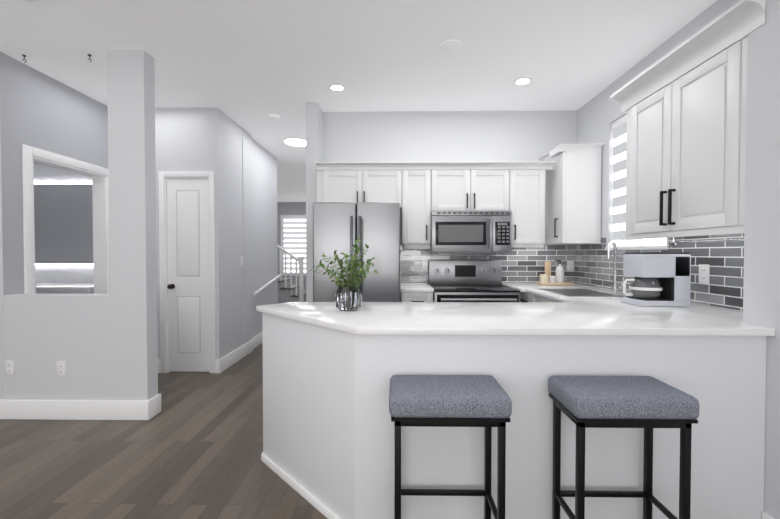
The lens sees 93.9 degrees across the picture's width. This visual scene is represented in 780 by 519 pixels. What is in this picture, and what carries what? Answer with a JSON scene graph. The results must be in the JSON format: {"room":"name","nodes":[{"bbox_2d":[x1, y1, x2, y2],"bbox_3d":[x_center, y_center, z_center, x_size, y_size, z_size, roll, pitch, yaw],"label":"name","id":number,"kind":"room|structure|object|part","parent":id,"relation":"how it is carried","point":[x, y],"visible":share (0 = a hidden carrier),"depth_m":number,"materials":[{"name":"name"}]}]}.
{"room":"kitchen","nodes":[
{"label":"kitchen","id":0,"kind":"room"},
{"bbox_2d":[0,52,107,294],"bbox_3d":[-2.943,-0.182,3.247,0.120,2.740,1.059,0,1,1],"label":"wall","id":1,"kind":"structure","parent":0,"point":[39,110],"depth_m":2.92,"materials":[{"name":"grey paint"}]},
{"bbox_2d":[22,144,109,293],"bbox_3d":[-2.937,0.137,3.322,0.141,2.100,0.900,0,1,1],"label":"door frame","id":2,"kind":"structure","parent":1,"relation":"attached to","point":[100,204],"depth_m":3.35,"materials":[{"name":"white wood"}]},
{"bbox_2d":[33,162,93,282],"bbox_3d":[-3.800,-0.202,4.399,1.865,2.740,0.120,0,1,1],"label":"wall","id":3,"kind":"structure","parent":0,"point":[62,274],"depth_m":4.33,"materials":[{"name":"grey paint"}]},
{"bbox_2d":[34,182,92,265],"bbox_3d":[-3.783,-0.420,4.316,1.340,0.990,0.033,0,1,1],"label":"bathroom mirror","id":4,"kind":"object","parent":3,"relation":"attached to","point":[63,219],"visible":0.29,"depth_m":4.30,"materials":[{"name":"grey mirror"}]},
{"bbox_2d":[0,50,157,399],"bbox_3d":[-4.658,-0.175,2.800,5.694,2.740,0.123,0,1,1],"label":"wall","id":5,"kind":"structure","parent":0,"point":[105,347],"depth_m":2.72,"materials":[{"name":"white paint"}]},
{"bbox_2d":[5,360,14,374],"bbox_3d":[-2.851,0.812,2.727,0.072,0.115,0.008,0,1,1],"label":"outlet","id":6,"kind":"object","parent":5,"relation":"attached to","point":[9,367],"visible":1,"depth_m":2.73,"materials":[{"name":"white plastic"}]},
{"bbox_2d":[4,294,109,295],"bbox_3d":[-2.488,0.270,2.778,0.805,0.004,0.120,0,1,1],"label":"trim","id":7,"kind":"structure","parent":5,"relation":"attached to","point":[58,295],"depth_m":2.72,"materials":[{"name":"white paint"}]},
{"bbox_2d":[57,361,66,375],"bbox_3d":[-2.456,0.817,2.722,0.072,0.115,0.008,0,1,1],"label":"outlet","id":8,"kind":"object","parent":5,"relation":"attached to","point":[61,368],"visible":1,"depth_m":2.72,"materials":[{"name":"white plastic"}]},
{"bbox_2d":[0,393,160,419],"bbox_3d":[-4.590,1.123,2.822,5.590,0.145,0.152,0,1,1],"label":"baseboard","id":9,"kind":"structure","parent":5,"relation":"attached to","point":[87,409],"depth_m":2.71,"materials":[{"name":"white wood"}]},
{"bbox_2d":[0,343,326,518],"bbox_3d":[-2.239,1.227,3.921,10.500,0.100,15.200,0,1,1],"label":"floor","id":10,"kind":"structure","parent":0,"point":[193,449],"depth_m":2.16,"materials":[{"name":"brown wood"}]},
{"bbox_2d":[36,291,93,293],"bbox_3d":[-3.836,0.748,4.119,1.300,0.850,0.468,0,1,1],"label":"bathroom vanity","id":11,"kind":"object","parent":10,"relation":"on","point":[37,292],"depth_m":3.87,"materials":[{"name":"white"}]},
{"bbox_2d":[35,283,93,290],"bbox_3d":[-3.837,0.305,4.102,1.340,0.032,0.488,0,1,1],"label":"countertop","id":12,"kind":"structure","parent":11,"relation":"on","point":[38,286],"depth_m":3.93,"materials":[{"name":"white stone"}]},
{"bbox_2d":[277,244,305,302],"bbox_3d":[-2.917,0.026,9.394,1.630,2.118,1.035,0,1,1],"label":"stairs","id":13,"kind":"structure","parent":10,"relation":"on","point":[288,291],"depth_m":8.92,"materials":[{"name":"grey paint"}]},
{"bbox_2d":[313,202,399,301],"bbox_3d":[-0.285,0.334,3.460,0.750,1.660,0.775,0,1,1],"label":"fridge","id":14,"kind":"object","parent":10,"relation":"on","point":[340,227],"visible":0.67,"depth_m":3.12,"materials":[{"name":"silver metal"}]},
{"bbox_2d":[400,291,432,301],"bbox_3d":[0.248,0.733,3.550,0.285,0.899,0.650,0,1,1],"label":"base cabinet","id":15,"kind":"object","parent":10,"relation":"on","point":[416,296],"visible":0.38,"depth_m":3.25,"materials":[{"name":"white wood"}]},
{"bbox_2d":[400,283,433,291],"bbox_3d":[0.246,0.268,3.549,0.296,0.030,0.638,0,1,1],"label":"countertop","id":16,"kind":"structure","parent":15,"relation":"on","point":[404,287],"depth_m":3.33,"materials":[{"name":"white stone"}]},
{"bbox_2d":[389,375,511,518],"bbox_3d":[0.218,0.852,1.420,0.440,0.734,0.257,0,1,1],"label":"stool","id":17,"kind":"object","parent":10,"relation":"on","point":[485,401],"visible":0.98,"depth_m":1.31,"materials":[{"name":"grey fabric"}]},
{"bbox_2d":[428,260,519,301],"bbox_3d":[0.775,0.596,3.502,0.760,1.175,0.706,0,1,1],"label":"range","id":18,"kind":"object","parent":10,"relation":"on","point":[464,280],"visible":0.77,"depth_m":3.76,"materials":[{"name":"silver metal"}]},
{"bbox_2d":[261,312,766,518],"bbox_3d":[0.413,0.760,1.937,2.375,0.899,0.769,0,1,1],"label":"base cabinet","id":19,"kind":"object","parent":10,"relation":"on","point":[328,452],"visible":0.79,"depth_m":1.56,"materials":[{"name":"white paint"}]},
{"bbox_2d":[502,283,523,291],"bbox_3d":[1.180,0.268,3.538,0.045,0.030,0.632,0,1,1],"label":"countertop","id":20,"kind":"structure","parent":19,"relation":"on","point":[513,285],"depth_m":3.50,"materials":[{"name":"white stone"}]},
{"bbox_2d":[256,299,774,335],"bbox_3d":[0.566,0.295,1.939,2.731,0.030,0.840,0,1,1],"label":"countertop","id":21,"kind":"structure","parent":19,"relation":"on","point":[576,315],"depth_m":1.75,"materials":[{"name":"white stone"}]},
{"bbox_2d":[310,238,377,310],"bbox_3d":[-0.248,0.078,2.036,0.384,0.399,0.268,0,1,1],"label":"vase","id":22,"kind":"object","parent":21,"relation":"on","point":[348,297],"visible":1,"depth_m":1.98,"materials":[{"name":"clear glass"}]},
{"bbox_2d":[621,252,690,306],"bbox_3d":[1.585,0.116,2.212,0.334,0.318,0.192,0,1,1],"label":"coffee maker","id":23,"kind":"object","parent":21,"relation":"on","point":[661,279],"visible":1,"depth_m":2.12,"materials":[{"name":"grey plastic"}]},
{"bbox_2d":[516,283,629,298],"bbox_3d":[1.572,0.275,3.097,0.751,0.030,1.503,0,1,1],"label":"countertop","id":24,"kind":"structure","parent":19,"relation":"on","point":[533,288],"depth_m":3.15,"materials":[{"name":"white stone"}]},
{"bbox_2d":[536,260,573,284],"bbox_3d":[1.668,0.127,3.692,0.320,0.245,0.170,0,1,1],"label":"soap tray","id":25,"kind":"object","parent":24,"relation":"on","point":[546,278],"visible":1,"depth_m":3.66,"materials":[{"name":"beige wood"}]},
{"bbox_2d":[541,289,623,296],"bbox_3d":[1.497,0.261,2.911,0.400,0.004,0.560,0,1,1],"label":"sink","id":26,"kind":"object","parent":24,"relation":"in","point":[578,292],"visible":0.98,"depth_m":2.87,"materials":[{"name":"silver metal"}]},
{"bbox_2d":[607,240,624,292],"bbox_3d":[1.767,0.055,2.860,0.190,0.417,0.135,0,1,1],"label":"faucet","id":27,"kind":"object","parent":24,"relation":"on","point":[615,287],"visible":0.98,"depth_m":2.89,"materials":[{"name":"silver metal"}]},
{"bbox_2d":[519,292,526,301],"bbox_3d":[1.586,0.738,3.295,0.728,0.900,0.491,0,1,1],"label":"base cabinet","id":28,"kind":"object","parent":10,"relation":"on","point":[526,297],"depth_m":3.33,"materials":[{"name":"white"}]},
{"bbox_2d":[527,292,546,301],"bbox_3d":[1.581,0.744,2.920,0.728,0.900,0.491,0,1,1],"label":"base cabinet","id":29,"kind":"object","parent":10,"relation":"on","point":[530,297],"depth_m":3.07,"materials":[{"name":"white wood"}]},
{"bbox_2d":[548,375,698,518],"bbox_3d":[0.878,0.852,1.411,0.440,0.734,0.257,0,1,1],"label":"stool","id":30,"kind":"object","parent":10,"relation":"on","point":[648,404],"visible":1,"depth_m":1.31,"materials":[{"name":"grey fabric"}]},
{"bbox_2d":[155,107,224,358],"bbox_3d":[-2.383,-0.192,3.829,1.225,2.740,0.120,0,1,1],"label":"wall","id":31,"kind":"structure","parent":0,"point":[188,139],"depth_m":3.75,"materials":[{"name":"white paint"}]},
{"bbox_2d":[158,171,215,372],"bbox_3d":[-2.094,0.136,3.822,0.573,2.085,0.136,0,1,1],"label":"door frame","id":32,"kind":"structure","parent":31,"relation":"attached to","point":[164,176],"depth_m":3.76,"materials":[{"name":"white wood"}]},
{"bbox_2d":[167,179,208,371],"bbox_3d":[-2.094,0.167,3.798,0.435,2.008,0.039,0,1,1],"label":"closet door","id":33,"kind":"structure","parent":31,"relation":"in","point":[188,270],"depth_m":3.78,"materials":[{"name":"white wood"}]},
{"bbox_2d":[167,284,174,288],"bbox_3d":[-2.262,0.279,3.754,0.052,0.052,0.064,0,1,1],"label":"door knob","id":34,"kind":"object","parent":33,"relation":"attached to","point":[170,286],"visible":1,"depth_m":3.73,"materials":[{"name":"brown metal"}]},
{"bbox_2d":[158,359,220,372],"bbox_3d":[-2.273,1.107,3.781,1.036,0.145,0.016,0,1,1],"label":"baseboard","id":35,"kind":"structure","parent":31,"relation":"attached to","point":[217,361],"depth_m":3.77,"materials":[{"name":"white wood"}]},
{"bbox_2d":[242,128,247,343],"bbox_3d":[-2.185,-0.202,4.416,0.863,2.740,0.100,0,1,1],"label":"wall","id":36,"kind":"structure","parent":0,"point":[244,191],"depth_m":4.39,"materials":[{"name":"white paint"}]},
{"bbox_2d":[223,112,277,355],"bbox_3d":[-1.816,-0.209,4.816,0.120,2.740,1.870,0,1,1],"label":"wall","id":37,"kind":"structure","parent":0,"point":[261,180],"depth_m":4.56,"materials":[{"name":"white paint"}]},
{"bbox_2d":[219,332,262,372],"bbox_3d":[-1.767,1.090,4.769,0.051,0.145,2.006,0,1,1],"label":"baseboard","id":38,"kind":"structure","parent":37,"relation":"attached to","point":[234,357],"depth_m":4.23,"materials":[{"name":"white wood"}]},
{"bbox_2d":[240,256,242,265],"bbox_3d":[-1.759,0.020,4.324,0.008,0.115,0.070,0,1,1],"label":"light switch","id":39,"kind":"object","parent":37,"relation":"attached to","point":[241,260],"visible":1,"depth_m":4.31,"materials":[{"name":"white plastic"}]},
{"bbox_2d":[253,274,281,294],"bbox_3d":[-1.752,0.352,5.209,0.073,0.232,1.066,0,1,1],"label":"stair handrail","id":40,"kind":"object","parent":37,"relation":"attached to","point":[266,285],"visible":1,"depth_m":5.08,"materials":[{"name":"white wood"}]},
{"bbox_2d":[277,202,305,290],"bbox_3d":[-4.062,-0.309,10.782,6.660,2.740,0.120,0,1,1],"label":"wall","id":41,"kind":"structure","parent":0,"point":[291,208],"depth_m":10.69,"materials":[{"name":"grey paint"}]},
{"bbox_2d":[280,215,305,275],"bbox_3d":[-2.493,-0.417,10.683,1.440,1.780,0.030,0,1,1],"label":"window","id":42,"kind":"structure","parent":41,"relation":"in","point":[281,219],"depth_m":10.69,"materials":[{"name":"white"}]},
{"bbox_2d":[284,218,305,272],"bbox_3d":[-2.492,-0.418,10.751,1.280,1.620,0.005,0,1,1],"label":"window blind","id":43,"kind":"object","parent":42,"relation":"attached to","point":[295,237],"visible":0.57,"depth_m":10.75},
{"bbox_2d":[306,102,322,301],"bbox_3d":[-0.771,-0.191,3.746,0.120,2.740,0.260,0,1,1],"label":"wall","id":44,"kind":"structure","parent":0,"point":[314,132],"depth_m":3.61,"materials":[{"name":"white paint"}]},
{"bbox_2d":[0,0,716,201],"bbox_3d":[-2.239,-1.613,3.873,10.500,0.100,15.200,0,1,1],"label":"ceiling","id":45,"kind":"structure","parent":0,"point":[249,66],"depth_m":2.69,"materials":[{"name":"white paint"}]},
{"bbox_2d":[269,114,280,120],"bbox_3d":[-1.258,-1.548,3.970,0.124,0.034,0.124,0,1,1],"label":"smoke detector","id":46,"kind":"object","parent":45,"relation":"attached to","point":[275,117],"visible":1,"depth_m":3.93,"materials":[{"name":"white paint"}]},
{"bbox_2d":[284,137,305,145],"bbox_3d":[-1.245,-1.570,4.860,0.330,0.019,0.330,0,1,1],"label":"recessed light","id":47,"kind":"object","parent":45,"relation":"in","point":[295,141],"visible":0.81,"depth_m":4.81,"materials":[{"name":"white plastic"}]},
{"bbox_2d":[329,83,344,91],"bbox_3d":[-0.477,-1.548,3.279,0.146,0.010,0.146,0,1,1],"label":"recessed light","id":48,"kind":"object","parent":45,"relation":"in","point":[336,87],"visible":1,"depth_m":3.27,"materials":[{"name":"white"}]},
{"bbox_2d":[439,40,462,53],"bbox_3d":[0.444,-1.538,2.636,0.170,0.009,0.170,0,1,1],"label":"ceiling speaker","id":49,"kind":"object","parent":45,"relation":"attached to","point":[450,46],"visible":1,"depth_m":2.62,"materials":[{"name":"white paint"}]},
{"bbox_2d":[514,77,531,85],"bbox_3d":[1.151,-1.546,3.156,0.146,0.010,0.146,0,1,1],"label":"recessed light","id":50,"kind":"object","parent":45,"relation":"in","point":[520,81],"visible":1,"depth_m":3.15,"materials":[{"name":"white"}]},
{"bbox_2d":[323,110,576,255],"bbox_3d":[0.566,-0.194,3.917,2.790,2.740,0.120,0,1,1],"label":"wall","id":51,"kind":"structure","parent":0,"point":[439,136],"depth_m":3.84,"materials":[{"name":"white paint"}]},
{"bbox_2d":[315,161,554,248],"bbox_3d":[0.443,-0.519,3.656,2.306,0.829,0.375,0,1,1],"label":"upper cabinet","id":52,"kind":"object","parent":51,"relation":"attached to","point":[419,192],"visible":0.9,"depth_m":3.52,"materials":[{"name":"white wood"}]},
{"bbox_2d":[428,211,511,252],"bbox_3d":[0.777,-0.265,3.622,0.756,0.403,0.438,0,1,1],"label":"microwave","id":53,"kind":"object","parent":52,"relation":"attached to","point":[471,231],"visible":1,"depth_m":3.45,"materials":[{"name":"silver metal"}]},
{"bbox_2d":[400,242,574,282],"bbox_3d":[0.631,0.048,3.856,2.641,0.460,0.008,0,1,1],"label":"backsplash","id":54,"kind":"structure","parent":51,"relation":"attached to","point":[523,264],"depth_m":3.84,"materials":[{"name":"tile"}]},
{"bbox_2d":[414,261,420,272],"bbox_3d":[0.295,0.078,3.853,0.075,0.120,0.008,0,1,1],"label":"electrical outlet","id":55,"kind":"object","parent":54,"relation":"attached to","point":[417,266],"visible":1,"depth_m":3.85,"materials":[{"name":"white plastic"}]},
{"bbox_2d":[567,260,573,271],"bbox_3d":[1.900,0.068,3.830,0.075,0.120,0.008,0,1,1],"label":"electrical outlet","id":56,"kind":"object","parent":54,"relation":"attached to","point":[570,265],"visible":1,"depth_m":3.83,"materials":[{"name":"white plastic"}]},
{"bbox_2d":[575,0,743,310],"bbox_3d":[2.117,-0.175,2.795,0.358,2.740,2.320,0,1,1],"label":"wall","id":57,"kind":"structure","parent":0,"point":[723,260],"depth_m":2.89,"materials":[{"name":"tile"}]},
{"bbox_2d":[538,143,603,244],"bbox_3d":[1.750,-0.604,3.566,0.393,0.903,0.515,0,1,1],"label":"upper cabinet","id":58,"kind":"object","parent":57,"relation":"attached to","point":[573,198],"visible":0.83,"depth_m":3.36,"materials":[{"name":"white wood"}]},
{"bbox_2d":[611,114,626,239],"bbox_3d":[1.992,-0.685,2.898,0.070,1.038,0.692,0,1,1],"label":"window blind","id":59,"kind":"object","parent":57,"relation":"attached to","point":[619,128],"visible":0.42,"depth_m":3.14,"materials":[{"name":"white"}]},
{"bbox_2d":[605,245,667,249],"bbox_3d":[2.042,-0.091,2.908,0.210,0.030,0.760,0,1,1],"label":"trim","id":60,"kind":"structure","parent":57,"relation":"attached to","point":[659,247],"depth_m":2.79,"materials":[{"name":"white wood"}]},
{"bbox_2d":[642,238,665,245],"bbox_3d":[2.252,-0.656,2.895,0.010,1.200,0.800,0,1,1],"label":"kitchen window","id":61,"kind":"structure","parent":57,"relation":"in","point":[653,241],"depth_m":3.10,"materials":[{"name":"white"}]},
{"bbox_2d":[610,0,765,246],"bbox_3d":[1.724,-0.598,2.046,0.407,1.058,0.985,0,1,1],"label":"upper cabinet","id":62,"kind":"object","parent":57,"relation":"attached to","point":[683,105],"depth_m":1.93,"materials":[{"name":"white wood"}]},
{"bbox_3d":[1.658,-0.113,1.910,0.010,0.092,0.505,0,1,1],"label":"under-cabinet rail","id":63,"kind":"part","parent":62,"relation":"part of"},
{"bbox_2d":[699,264,709,283],"bbox_3d":[1.925,0.090,2.232,0.008,0.120,0.075,0,1,1],"label":"outlet","id":64,"kind":"object","parent":57,"relation":"attached to","point":[704,273],"visible":1,"depth_m":2.23,"materials":[{"name":"white plastic"}]},
{"bbox_2d":[743,0,779,518],"bbox_3d":[1.901,-0.110,-1.062,0.680,2.740,5.400,0,1,1],"label":"wall","id":65,"kind":"structure","parent":0,"point":[761,295],"depth_m":1.54,"materials":[{"name":"white paint"}]},
{"bbox_2d":[762,511,774,518],"bbox_3d":[1.554,1.187,-0.991,0.016,0.145,5.088,0,1,1],"label":"baseboard","id":66,"kind":"structure","parent":65,"relation":"attached to","point":[765,515],"depth_m":1.53,"materials":[{"name":"white wood"}]}
]}

